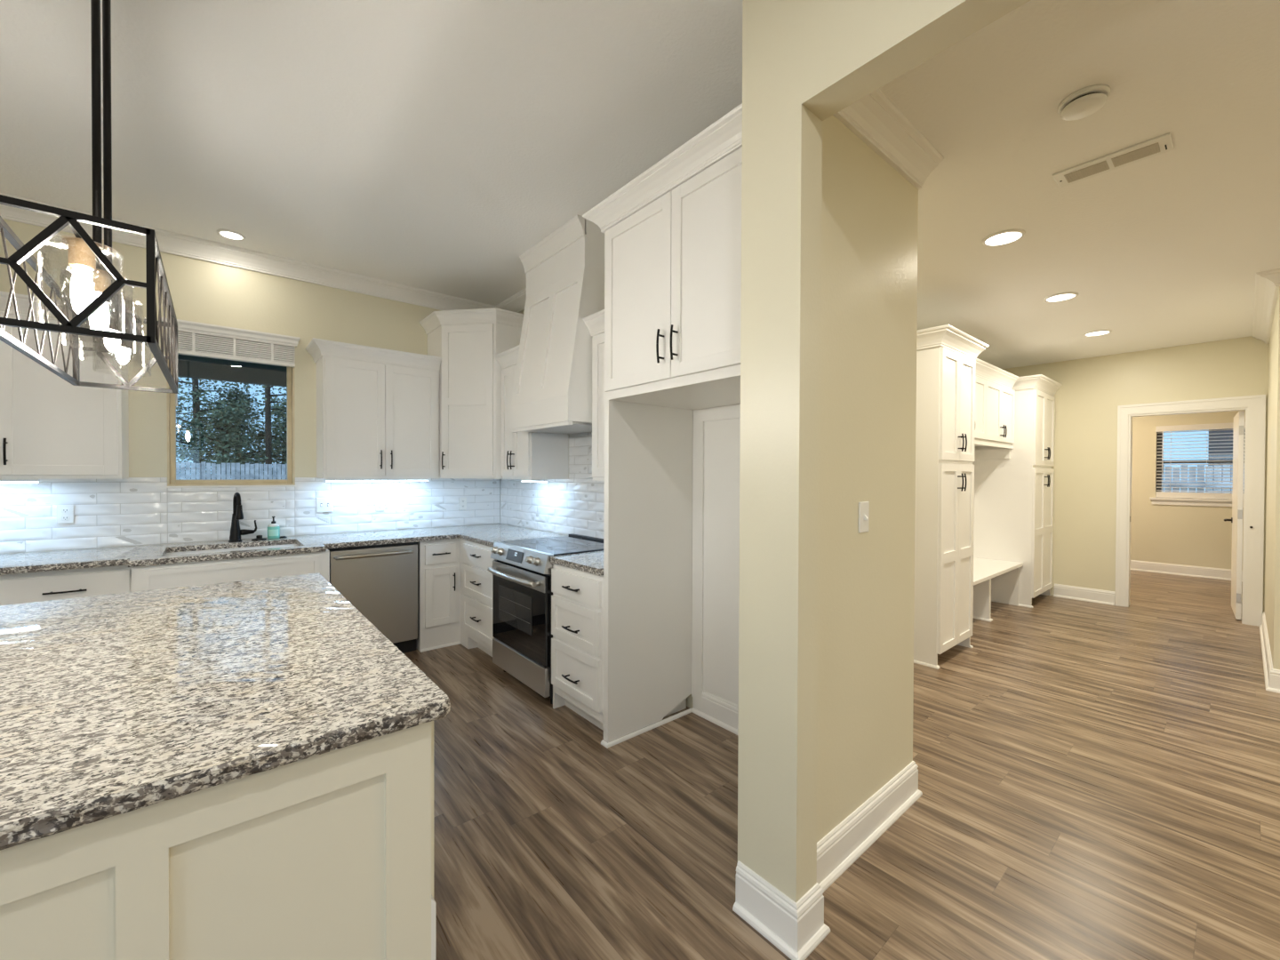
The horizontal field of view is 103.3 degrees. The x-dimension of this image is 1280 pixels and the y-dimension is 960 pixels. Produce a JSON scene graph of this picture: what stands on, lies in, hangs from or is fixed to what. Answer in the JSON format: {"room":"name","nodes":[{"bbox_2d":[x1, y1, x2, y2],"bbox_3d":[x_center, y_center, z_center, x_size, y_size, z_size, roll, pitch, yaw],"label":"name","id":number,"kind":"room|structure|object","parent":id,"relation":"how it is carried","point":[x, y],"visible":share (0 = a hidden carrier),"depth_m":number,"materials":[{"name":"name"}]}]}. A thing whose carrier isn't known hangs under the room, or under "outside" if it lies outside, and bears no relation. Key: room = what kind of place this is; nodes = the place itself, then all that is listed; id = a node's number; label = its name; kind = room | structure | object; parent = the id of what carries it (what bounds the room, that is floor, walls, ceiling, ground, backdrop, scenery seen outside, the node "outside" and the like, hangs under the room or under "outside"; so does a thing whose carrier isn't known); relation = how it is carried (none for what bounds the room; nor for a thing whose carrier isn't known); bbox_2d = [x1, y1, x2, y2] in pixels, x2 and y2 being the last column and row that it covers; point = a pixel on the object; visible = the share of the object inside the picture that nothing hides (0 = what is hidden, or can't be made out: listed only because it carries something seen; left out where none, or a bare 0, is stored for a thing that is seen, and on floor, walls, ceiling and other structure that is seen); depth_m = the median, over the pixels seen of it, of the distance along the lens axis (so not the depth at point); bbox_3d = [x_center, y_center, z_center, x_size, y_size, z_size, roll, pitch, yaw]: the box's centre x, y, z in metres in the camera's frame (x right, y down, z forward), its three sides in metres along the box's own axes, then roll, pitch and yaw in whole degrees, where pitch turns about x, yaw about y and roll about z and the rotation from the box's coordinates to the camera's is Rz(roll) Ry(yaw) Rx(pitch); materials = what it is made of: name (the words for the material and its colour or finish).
{"room":"kitchen","nodes":[
{"label":"kitchen","id":0,"kind":"room"},
{"bbox_2d":[0,218,492,554],"bbox_3d":[-3.777,-0.160,3.141,6.450,3.030,0.130,0,1,-40],"label":"wall","id":1,"kind":"structure","parent":0,"point":[204,292],"depth_m":3.72,"materials":[{"name":"paint"}]},
{"bbox_2d":[56,504,73,523],"bbox_3d":[-3.608,0.215,3.183,0.072,0.116,0.010,0,1,-40],"label":"wall outlet","id":2,"kind":"object","parent":1,"relation":"attached to","point":[65,513],"visible":1,"depth_m":3.18,"materials":[{"name":"white plastic"}]},
{"bbox_2d":[62,508,69,512],"bbox_3d":[-3.606,0.191,3.180,0.030,0.028,0.003,0,1,-40],"label":"socket","id":3,"kind":"object","parent":2,"relation":"attached to","point":[64,510],"depth_m":3.18,"materials":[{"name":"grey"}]},
{"bbox_2d":[62,515,69,519],"bbox_3d":[-3.606,0.239,3.181,0.030,0.028,0.003,0,1,-40],"label":"socket","id":4,"kind":"object","parent":2,"relation":"attached to","point":[64,517],"depth_m":3.18,"materials":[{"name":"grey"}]},
{"bbox_2d":[0,290,143,479],"bbox_3d":[-3.643,-0.520,2.902,1.112,1.025,0.399,0,1,-40],"label":"upper cabinet","id":5,"kind":"object","parent":1,"relation":"attached to","point":[52,428],"visible":0.69,"depth_m":2.94,"materials":[{"name":"white paint"}]},
{"bbox_2d":[0,479,39,483],"bbox_3d":[-3.781,0.006,2.827,0.560,0.026,0.030,0,1,-40],"label":"light","id":6,"kind":"object","parent":5,"relation":"attached to","point":[2,481],"visible":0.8,"depth_m":2.95,"materials":[{"name":"white plastic"}]},
{"bbox_2d":[0,481,38,483],"bbox_3d":[-3.781,0.015,2.827,0.552,0.010,0.022,0,1,-40],"label":"diffuser","id":7,"kind":"object","parent":6,"relation":"attached to","point":[0,482],"depth_m":2.95,"materials":[{"name":"white plastic"}]},
{"bbox_2d":[166,340,295,486],"bbox_3d":[-3.012,-0.504,3.764,0.730,1.088,0.112,0,1,-40],"label":"window","id":8,"kind":"structure","parent":1,"relation":"in","point":[172,481],"depth_m":3.78,"materials":[{"name":"beige wood"}]},
{"bbox_2d":[161,317,300,406],"bbox_3d":[-2.951,-0.803,3.690,0.790,0.592,0.073,0,1,-40],"label":"window blind","id":9,"kind":"object","parent":8,"relation":"attached to","point":[193,335],"visible":0.77,"depth_m":3.68,"materials":[{"name":"white paint"}]},
{"bbox_2d":[177,339,286,386],"bbox_3d":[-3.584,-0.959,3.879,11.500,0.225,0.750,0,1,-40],"label":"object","id":10,"kind":"structure","parent":8,"relation":"attached to","point":[189,366],"depth_m":4.31,"materials":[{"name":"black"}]},
{"bbox_2d":[0,477,500,554],"bbox_3d":[-3.068,0.210,3.647,4.385,0.460,0.012,0,1,-40],"label":"backsplash","id":11,"kind":"structure","parent":1,"relation":"attached to","point":[131,511],"depth_m":3.63,"materials":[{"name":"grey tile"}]},
{"bbox_2d":[0,192,526,312],"bbox_3d":[-3.343,-1.609,2.573,6.175,0.118,1.270,0,1,-40],"label":"trim","id":12,"kind":"structure","parent":1,"relation":"attached to","point":[169,242],"depth_m":3.81,"materials":[{"name":"white paint"}]},
{"bbox_2d":[316,497,332,511],"bbox_3d":[-2.535,0.201,4.076,0.114,0.116,0.020,0,1,-40],"label":"light switch","id":13,"kind":"object","parent":1,"relation":"attached to","point":[323,504],"visible":1,"depth_m":4.08,"materials":[{"name":"white plastic"}]},
{"bbox_2d":[305,337,441,478],"bbox_3d":[-2.159,-0.526,4.147,0.922,1.025,0.399,0,1,-40],"label":"upper cabinet","id":14,"kind":"object","parent":1,"relation":"attached to","point":[378,408],"visible":1,"depth_m":4.02,"materials":[{"name":"white paint"}]},
{"bbox_2d":[325,478,428,481],"bbox_3d":[-2.153,0.000,4.192,0.770,0.026,0.030,0,1,-40],"label":"light","id":15,"kind":"object","parent":14,"relation":"attached to","point":[326,479],"visible":1,"depth_m":4.17,"materials":[{"name":"white plastic"}]},
{"bbox_2d":[326,480,427,481],"bbox_3d":[-2.153,0.008,4.192,0.762,0.010,0.022,0,1,-40],"label":"diffuser","id":16,"kind":"object","parent":15,"relation":"attached to","point":[326,480],"depth_m":4.17,"materials":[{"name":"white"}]},
{"bbox_2d":[458,497,466,510],"bbox_3d":[-1.678,0.224,4.802,0.072,0.116,0.010,0,1,-40],"label":"wall outlet","id":17,"kind":"object","parent":1,"relation":"attached to","point":[462,501],"visible":1,"depth_m":4.80,"materials":[{"name":"white plastic"}]},
{"bbox_2d":[0,0,742,305],"bbox_3d":[-0.754,-1.669,-0.471,6.450,0.080,9.520,0,1,-40],"label":"ceiling","id":18,"kind":"structure","parent":0,"point":[428,145],"depth_m":2.29,"materials":[{"name":"white paint"}]},
{"bbox_2d":[0,0,178,393],"bbox_3d":[-1.455,-0.977,1.378,0.254,1.344,0.924,0,1,-40],"label":"lantern pendant","id":19,"kind":"object","parent":18,"relation":"hanging from","point":[94,297],"visible":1,"depth_m":1.27,"materials":[{"name":"black metal"}]},
{"bbox_2d":[62,237,101,313],"bbox_3d":[-1.248,-0.451,1.134,0.060,0.170,0.060,0,1,-40],"label":"bulb","id":20,"kind":"object","parent":19,"relation":"attached to","point":[81,258],"depth_m":1.12,"materials":[{"name":"white glass"}]},
{"bbox_2d":[88,268,114,330],"bbox_3d":[-1.387,-0.453,1.300,0.060,0.170,0.060,0,1,-40],"label":"bulb","id":21,"kind":"object","parent":19,"relation":"attached to","point":[100,319],"depth_m":1.29,"materials":[{"name":"white glass"}]},
{"bbox_2d":[104,293,127,351],"bbox_3d":[-1.527,-0.455,1.466,0.060,0.170,0.060,0,1,-40],"label":"bulb","id":22,"kind":"object","parent":19,"relation":"attached to","point":[113,303],"depth_m":1.46,"materials":[{"name":"white glass"}]},
{"bbox_2d":[115,311,135,364],"bbox_3d":[-1.666,-0.457,1.633,0.060,0.170,0.060,0,1,-40],"label":"bulb","id":23,"kind":"object","parent":19,"relation":"attached to","point":[123,353],"depth_m":1.63,"materials":[{"name":"white glass"}]},
{"bbox_2d":[216,229,246,240],"bbox_3d":[-2.786,-1.669,3.456,0.156,0.010,0.156,0,1,-40],"label":"recessed light","id":24,"kind":"object","parent":18,"relation":"in","point":[228,234],"visible":1,"depth_m":3.45,"materials":[{"name":"white paint"}]},
{"bbox_2d":[512,310,733,708],"bbox_3d":[-0.133,-0.151,3.685,0.165,3.030,3.720,0,1,-40],"label":"wall","id":25,"kind":"structure","parent":0,"point":[689,700],"depth_m":3.05,"materials":[{"name":"paint"}]},
{"bbox_2d":[419,307,523,479],"bbox_3d":[-1.422,-0.714,4.488,0.774,1.400,0.819,0,1,-40],"label":"upper cabinet","id":26,"kind":"object","parent":25,"relation":"attached to","point":[468,341],"visible":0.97,"depth_m":4.26,"materials":[{"name":"white paint"}]},
{"bbox_2d":[494,344,568,479],"bbox_3d":[-0.870,-0.521,4.122,0.399,1.025,0.591,0,1,-40],"label":"upper cabinet","id":27,"kind":"object","parent":25,"relation":"attached to","point":[524,455],"visible":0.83,"depth_m":4.03,"materials":[{"name":"white paint"}]},
{"bbox_2d":[520,479,547,482],"bbox_3d":[-0.873,0.005,4.176,0.030,0.026,0.400,0,1,-40],"label":"light","id":28,"kind":"object","parent":27,"relation":"attached to","point":[522,480],"visible":0.89,"depth_m":4.13,"materials":[{"name":"white plastic"}]},
{"bbox_2d":[521,480,547,482],"bbox_3d":[-0.873,0.013,4.176,0.022,0.010,0.392,0,1,-40],"label":"diffuser","id":29,"kind":"object","parent":28,"relation":"attached to","point":[522,481],"depth_m":4.11,"materials":[{"name":"white plastic"}]},
{"bbox_2d":[500,432,604,538],"bbox_3d":[-0.548,0.032,4.044,0.012,0.830,2.620,0,1,-40],"label":"backsplash","id":30,"kind":"structure","parent":25,"relation":"attached to","point":[575,504],"depth_m":4.10,"materials":[{"name":"grey tile"}]},
{"bbox_2d":[510,214,604,434],"bbox_3d":[-0.505,-1.007,3.599,0.510,1.317,0.802,0,1,-40],"label":"range hood","id":31,"kind":"object","parent":25,"relation":"attached to","point":[564,270],"visible":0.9,"depth_m":3.35,"materials":[{"name":"white paint"}]},
{"bbox_2d":[583,309,604,480],"bbox_3d":[-0.050,-0.508,3.145,0.399,1.025,0.610,0,1,-40],"label":"upper cabinet","id":32,"kind":"object","parent":25,"relation":"attached to","point":[595,323],"visible":0.17,"depth_m":3.17,"materials":[{"name":"white paint"}]},
{"bbox_2d":[691,689,738,735],"bbox_3d":[0.648,1.304,2.611,0.030,0.147,1.038,0,1,-40],"label":"baseboard","id":33,"kind":"structure","parent":25,"relation":"attached to","point":[724,713],"depth_m":2.86,"materials":[{"name":"white paint"}]},
{"bbox_2d":[403,569,1279,959],"bbox_3d":[2.452,1.418,2.258,14.850,0.060,9.520,0,1,-40],"label":"floor","id":34,"kind":"structure","parent":0,"point":[1097,781],"depth_m":2.11,"materials":[{"name":"brown wood"}]},
{"bbox_2d":[0,564,131,605],"bbox_3d":[-3.511,0.920,2.850,0.998,0.876,0.655,0,1,-40],"label":"base cabinet","id":35,"kind":"object","parent":34,"relation":"on","point":[15,588],"visible":0.17,"depth_m":2.77,"materials":[{"name":"white paint"}]},
{"bbox_2d":[0,720,435,959],"bbox_3d":[-1.451,0.943,1.427,1.235,0.876,1.777,0,1,-40],"label":"base cabinet","id":36,"kind":"object","parent":34,"relation":"on","point":[329,855],"visible":0.37,"depth_m":0.91,"materials":[{"name":"beige paint"}]},
{"bbox_2d":[0,572,450,850],"bbox_3d":[-1.470,0.487,1.406,1.250,0.036,1.843,0,1,-40],"label":"countertop","id":37,"kind":"structure","parent":36,"relation":"on","point":[114,704],"depth_m":1.12,"materials":[{"name":"stone"}]},
{"bbox_2d":[131,544,329,591],"bbox_3d":[-2.711,0.918,3.423,0.960,0.876,0.805,0,1,-40],"label":"base cabinet","id":38,"kind":"object","parent":34,"relation":"on","point":[203,572],"visible":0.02,"depth_m":3.14,"materials":[{"name":"white paint"}]},
{"bbox_2d":[0,523,567,575],"bbox_3d":[-2.336,0.464,3.394,3.584,0.035,1.344,0,1,-40],"label":"countertop","id":39,"kind":"structure","parent":38,"relation":"on","point":[484,534],"depth_m":3.38,"materials":[{"name":"stone"}]},
{"bbox_2d":[228,492,256,542],"bbox_3d":[-2.877,0.264,3.632,0.147,0.354,0.187,0,1,-7],"label":"faucet","id":40,"kind":"object","parent":39,"relation":"on","point":[236,533],"visible":1,"depth_m":3.63,"materials":[{"name":"black metal"}]},
{"bbox_2d":[251,535,266,540],"bbox_3d":[-2.808,0.424,3.739,0.092,0.034,0.092,0,1,-40],"label":"stopper","id":41,"kind":"object","parent":39,"relation":"on","point":[258,537],"visible":1,"depth_m":3.72,"materials":[{"name":"black metal"}]},
{"bbox_2d":[267,516,279,538],"bbox_3d":[-2.756,0.356,3.814,0.076,0.169,0.077,0,1,-40],"label":"soap bottle","id":42,"kind":"object","parent":39,"relation":"on","point":[274,528],"visible":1,"depth_m":3.79,"materials":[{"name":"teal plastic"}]},
{"bbox_2d":[327,541,418,653],"bbox_3d":[-2.137,0.919,3.982,0.613,0.868,0.650,0,1,-40],"label":"dishwasher","id":43,"kind":"object","parent":34,"relation":"on","point":[380,581],"visible":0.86,"depth_m":3.81,"materials":[{"name":"silver metal"}]},
{"bbox_2d":[416,538,460,652],"bbox_3d":[-1.776,0.913,4.305,0.335,0.876,0.655,0,1,-40],"label":"base cabinet","id":44,"kind":"object","parent":34,"relation":"on","point":[438,560],"visible":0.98,"depth_m":4.08,"materials":[{"name":"white paint"}]},
{"bbox_2d":[459,538,496,656],"bbox_3d":[-1.038,0.918,4.091,0.684,0.876,0.737,0,1,-40],"label":"base cabinet","id":45,"kind":"object","parent":34,"relation":"on","point":[476,581],"visible":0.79,"depth_m":3.91,"materials":[{"name":"white paint"}]},
{"bbox_2d":[487,533,603,703],"bbox_3d":[-0.580,0.897,3.493,0.751,0.934,0.760,0,1,-40],"label":"stove","id":46,"kind":"object","parent":34,"relation":"on","point":[521,572],"visible":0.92,"depth_m":3.26,"materials":[{"name":"silver metal"}]},
{"bbox_2d":[501,535,603,556],"bbox_3d":[-0.529,0.450,3.531,0.605,0.016,0.760,0,1,-40],"label":"cooktop","id":47,"kind":"object","parent":46,"relation":"in","point":[569,544],"depth_m":3.48,"materials":[{"name":"grey glass"}]},
{"bbox_2d":[551,563,686,730],"bbox_3d":[-0.142,0.932,3.023,0.684,0.876,0.514,0,1,-40],"label":"base cabinet","id":48,"kind":"object","parent":34,"relation":"on","point":[577,599],"visible":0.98,"depth_m":2.81,"materials":[{"name":"white paint"}]},
{"bbox_2d":[550,550,603,575],"bbox_3d":[-0.122,0.476,3.035,0.654,0.035,0.516,0,1,-40],"label":"countertop","id":49,"kind":"structure","parent":48,"relation":"on","point":[592,563],"depth_m":2.89,"materials":[{"name":"stone"}]},
{"bbox_2d":[582,103,742,748],"bbox_3d":[0.346,0.004,2.428,0.718,2.748,1.172,0,1,-40],"label":"surround","id":50,"kind":"object","parent":34,"relation":"on","point":[673,232],"visible":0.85,"depth_m":2.64,"materials":[{"name":"white paint"}]},
{"bbox_2d":[913,324,989,669],"bbox_3d":[2.280,0.135,4.109,0.880,2.468,0.673,0,1,-40],"label":"tall cabinet","id":51,"kind":"object","parent":34,"relation":"on","point":[947,356],"visible":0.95,"depth_m":3.78,"materials":[{"name":"white paint"}]},
{"bbox_2d":[972,461,1023,621],"bbox_3d":[3.239,0.514,5.036,1.942,1.700,0.493,0,1,-40],"label":"bench","id":52,"kind":"object","parent":34,"relation":"on","point":[994,580],"visible":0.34,"depth_m":5.28,"materials":[{"name":"white paint"}]},
{"bbox_2d":[973,374,1062,607],"bbox_3d":[4.329,0.127,5.842,0.931,2.468,0.651,0,1,-40],"label":"tall cabinet","id":53,"kind":"object","parent":34,"relation":"on","point":[1013,497],"visible":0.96,"depth_m":5.58,"materials":[{"name":"white paint"}]},
{"bbox_2d":[816,114,918,842],"bbox_3d":[0.808,-0.131,1.965,0.936,3.030,0.125,0,1,-40],"label":"wall pier","id":54,"kind":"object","parent":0,"point":[869,210],"visible":0.33,"depth_m":1.92,"materials":[{"name":"paint"}]},
{"bbox_2d":[858,501,869,533],"bbox_3d":[0.849,0.140,1.908,0.072,0.116,0.020,0,1,-40],"label":"light switch","id":55,"kind":"object","parent":54,"relation":"attached to","point":[864,506],"visible":1,"depth_m":1.90,"materials":[{"name":"white plastic"}]},
{"bbox_2d":[816,760,922,891],"bbox_3d":[0.512,1.306,2.348,0.965,0.147,1.123,0,1,-40],"label":"baseboard","id":56,"kind":"object","parent":54,"relation":"attached to","point":[845,843],"visible":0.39,"depth_m":1.91,"materials":[{"name":"white paint"}]},
{"bbox_2d":[737,0,1030,902],"bbox_3d":[2.150,-0.102,-0.450,0.111,3.030,5.550,0,1,-40],"label":"wall","id":57,"kind":"structure","parent":0,"point":[804,62],"depth_m":1.52,"materials":[{"name":"paint"}]},
{"bbox_2d":[732,860,830,959],"bbox_3d":[0.442,1.313,1.594,0.171,0.147,0.242,0,1,-40],"label":"baseboard","id":58,"kind":"structure","parent":57,"relation":"attached to","point":[796,929],"depth_m":1.53,"materials":[{"name":"white paint"}]},
{"bbox_2d":[833,88,943,189],"bbox_3d":[0.885,-1.308,1.868,0.934,0.093,0.100,0,1,-40],"label":"trim","id":59,"kind":"structure","parent":57,"relation":"attached to","point":[874,118],"depth_m":1.93,"materials":[{"name":"white paint"}]},
{"bbox_2d":[879,0,1279,368],"bbox_3d":[4.762,-1.398,3.780,9.336,0.080,4.900,0,1,-40],"label":"ceiling","id":60,"kind":"structure","parent":0,"point":[1168,249],"depth_m":2.29,"materials":[{"name":"white paint"}]},
{"bbox_2d":[981,229,1025,246],"bbox_3d":[2.036,-1.354,2.841,0.200,0.010,0.200,0,1,-40],"label":"recessed light","id":61,"kind":"object","parent":60,"relation":"in","point":[1007,236],"visible":1,"depth_m":2.83,"materials":[{"name":"white paint"}]},
{"bbox_2d":[1043,292,1078,302],"bbox_3d":[3.132,-1.359,3.775,0.200,0.010,0.200,0,1,-40],"label":"recessed light","id":62,"kind":"object","parent":60,"relation":"in","point":[1064,296],"visible":1,"depth_m":3.77,"materials":[{"name":"white paint"}]},
{"bbox_2d":[1057,84,1110,120],"bbox_3d":[1.574,-1.329,1.799,0.140,0.044,0.140,0,1,-40],"label":"smoke detector","id":63,"kind":"object","parent":60,"relation":"attached to","point":[1084,102],"visible":1,"depth_m":1.77,"materials":[{"name":"white plastic"}]},
{"bbox_2d":[1082,329,1111,335],"bbox_3d":[4.251,-1.363,4.713,0.200,0.010,0.200,0,1,-40],"label":"recessed light","id":64,"kind":"object","parent":60,"relation":"in","point":[1100,332],"visible":1,"depth_m":4.69,"materials":[{"name":"white paint"}]},
{"bbox_2d":[1052,132,1173,187],"bbox_3d":[1.998,-1.341,2.154,0.148,0.023,0.362,0,1,-40],"label":"ceiling vent","id":65,"kind":"object","parent":60,"relation":"in","point":[1162,144],"visible":1,"depth_m":2.13,"materials":[{"name":"white plastic"}]},
{"bbox_2d":[1064,160,1109,183],"bbox_3d":[1.949,-1.343,2.212,0.088,0.003,0.138,0,1,-40],"label":"grille","id":66,"kind":"object","parent":65,"relation":"attached to","point":[1091,170],"depth_m":2.21,"materials":[{"name":"beige metal"}]},
{"bbox_2d":[1111,142,1160,167],"bbox_3d":[2.048,-1.341,2.095,0.088,0.003,0.138,0,1,-40],"label":"grille","id":67,"kind":"object","parent":65,"relation":"attached to","point":[1152,148],"depth_m":2.09,"materials":[{"name":"beige metal"}]},
{"bbox_2d":[1002,336,1268,613],"bbox_3d":[5.178,-0.004,5.653,0.120,2.740,2.275,0,1,-40],"label":"wall","id":68,"kind":"structure","parent":0,"point":[1091,392],"depth_m":5.61,"materials":[{"name":"paint"}]},
{"bbox_2d":[1053,584,1114,605],"bbox_3d":[5.016,1.291,5.736,0.030,0.147,0.525,0,1,-40],"label":"baseboard","id":69,"kind":"structure","parent":68,"relation":"attached to","point":[1064,591],"depth_m":5.72,"materials":[{"name":"white paint"}]},
{"bbox_2d":[1114,394,1265,626],"bbox_3d":[5.868,0.283,5.427,0.949,2.175,1.014,0,1,-40],"label":"door frame","id":70,"kind":"structure","parent":68,"relation":"in","point":[1252,442],"depth_m":4.95,"materials":[{"name":"white paint"}]},
{"bbox_2d":[1130,410,1245,570],"bbox_3d":[7.942,-0.007,7.119,0.120,2.740,3.700,0,1,-40],"label":"wall","id":71,"kind":"structure","parent":0,"point":[1175,534],"depth_m":7.34,"materials":[{"name":"paint"}]},
{"bbox_2d":[1130,560,1242,581],"bbox_3d":[7.879,1.290,7.084,0.030,0.147,3.680,0,1,-40],"label":"baseboard","id":72,"kind":"structure","parent":71,"relation":"attached to","point":[1219,573],"depth_m":7.24,"materials":[{"name":"white paint"}]},
{"bbox_2d":[1149,432,1244,506],"bbox_3d":[7.928,-0.207,7.088,0.140,1.140,1.115,0,1,-40],"label":"window","id":73,"kind":"structure","parent":71,"relation":"in","point":[1188,501],"depth_m":7.26,"materials":[{"name":"grey wood"}]},
{"bbox_2d":[1155,422,1245,499],"bbox_3d":[7.914,-0.261,7.076,0.077,1.041,1.005,0,1,-40],"label":"window blind","id":74,"kind":"object","parent":73,"relation":"attached to","point":[1163,429],"visible":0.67,"depth_m":7.15,"materials":[{"name":"white paint"}]},
{"bbox_2d":[1264,286,1279,669],"bbox_3d":[4.309,0.029,1.830,6.126,2.740,2.465,0,1,-40],"label":"wall","id":75,"kind":"structure","parent":0,"point":[1272,563],"depth_m":3.55,"materials":[{"name":"paint"}]},
{"bbox_2d":[1252,268,1279,343],"bbox_3d":[5.697,-1.301,3.121,2.310,0.093,2.445,0,1,-40],"label":"trim","id":76,"kind":"structure","parent":75,"relation":"attached to","point":[1268,282],"depth_m":3.73,"materials":[{"name":"white paint"}]},
{"bbox_2d":[1259,611,1279,693],"bbox_3d":[5.722,1.319,3.143,2.220,0.147,2.355,0,1,-40],"label":"baseboard","id":77,"kind":"structure","parent":75,"relation":"attached to","point":[1272,676],"depth_m":3.57,"materials":[{"name":"white paint"}]},
{"label":"outside","id":78,"kind":"structure","parent":0,"visible":0},
{"bbox_3d":[1.228,1.499,14.103,100.000,0.140,100.000,0,1,-40],"label":"ground","id":79,"kind":"structure","parent":78,"visible":0},
{"bbox_2d":[176,378,224,462],"bbox_3d":[-18.693,-2.668,19.617,4.898,7.930,4.572,0,1,-40],"label":"cedar tree","id":80,"kind":"object","parent":79,"relation":"on","point":[178,412],"visible":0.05,"depth_m":19.89,"materials":[{"name":"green plant"}]},
{"bbox_2d":[176,376,271,479],"bbox_3d":[-15.012,-3.033,17.025,4.400,8.740,4.540,0,1,-1],"label":"cedar tree","id":81,"kind":"object","parent":79,"relation":"on","point":[196,390],"visible":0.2,"depth_m":17.07,"materials":[{"name":"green plant"}]},
{"bbox_2d":[176,382,280,479],"bbox_3d":[-14.861,-1.180,18.796,4.096,5.001,4.392,0,1,-12],"label":"cedar tree","id":82,"kind":"object","parent":79,"relation":"on","point":[241,395],"visible":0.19,"depth_m":18.55,"materials":[{"name":"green plant"}]},
{"bbox_2d":[176,400,282,479],"bbox_3d":[-13.218,-0.627,16.546,3.334,3.954,3.218,0,1,-11],"label":"cedar tree","id":83,"kind":"object","parent":79,"relation":"on","point":[225,419],"visible":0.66,"depth_m":16.30,"materials":[{"name":"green plant"}]},
{"bbox_2d":[176,461,287,479],"bbox_3d":[-10.418,0.438,14.808,15.068,1.875,0.070,0,1,-40],"label":"wooden fence","id":84,"kind":"object","parent":79,"relation":"on","point":[252,470],"visible":0.09,"depth_m":13.98,"materials":[{"name":"grey wood"}]},
{"bbox_2d":[227,381,286,479],"bbox_3d":[-12.101,-4.356,16.320,4.368,11.422,3.700,0,1,-40],"label":"cedar tree","id":85,"kind":"object","parent":79,"relation":"on","point":[268,402],"visible":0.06,"depth_m":16.58,"materials":[{"name":"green plant"}]},
{"bbox_2d":[241,402,287,479],"bbox_3d":[-13.343,-0.784,18.511,3.409,4.231,3.970,0,1,-34],"label":"cedar tree","id":86,"kind":"object","parent":79,"relation":"on","point":[281,424],"visible":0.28,"depth_m":18.24,"materials":[{"name":"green plant"}]},
{"bbox_2d":[256,386,286,467],"bbox_3d":[-13.233,-3.134,20.517,4.396,8.893,4.205,0,1,-1],"label":"cedar tree","id":87,"kind":"object","parent":79,"relation":"on","point":[276,400],"visible":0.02,"depth_m":19.80,"materials":[{"name":"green plant"}]},
{"bbox_2d":[1161,464,1244,493],"bbox_3d":[10.029,0.601,9.776,0.070,1.810,10.076,0,1,-40],"label":"wooden fence","id":88,"kind":"object","parent":79,"relation":"on","point":[1181,466],"visible":0.02,"depth_m":9.39,"materials":[{"name":"grey wood"}]},
{"bbox_2d":[1208,428,1245,493],"bbox_3d":[18.813,-2.294,10.237,6.800,7.660,10.350,0,1,-40],"label":"neighbor house","id":89,"kind":"structure","parent":79,"relation":"on","point":[1213,433],"depth_m":11.83,"materials":[{"name":"grey"}]},
{"bbox_3d":[2.452,-0.006,4.772,5.190,2.740,0.120,0,1,-40],"label":"wall","id":90,"kind":"structure","parent":0,"visible":0},
{"bbox_2d":[974,358,1018,458],"bbox_3d":[3.232,-0.670,5.038,1.942,0.868,0.458,0,1,-40],"label":"upper cabinet","id":91,"kind":"object","parent":90,"relation":"attached to","point":[995,396],"visible":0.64,"depth_m":5.12,"materials":[{"name":"white paint"}]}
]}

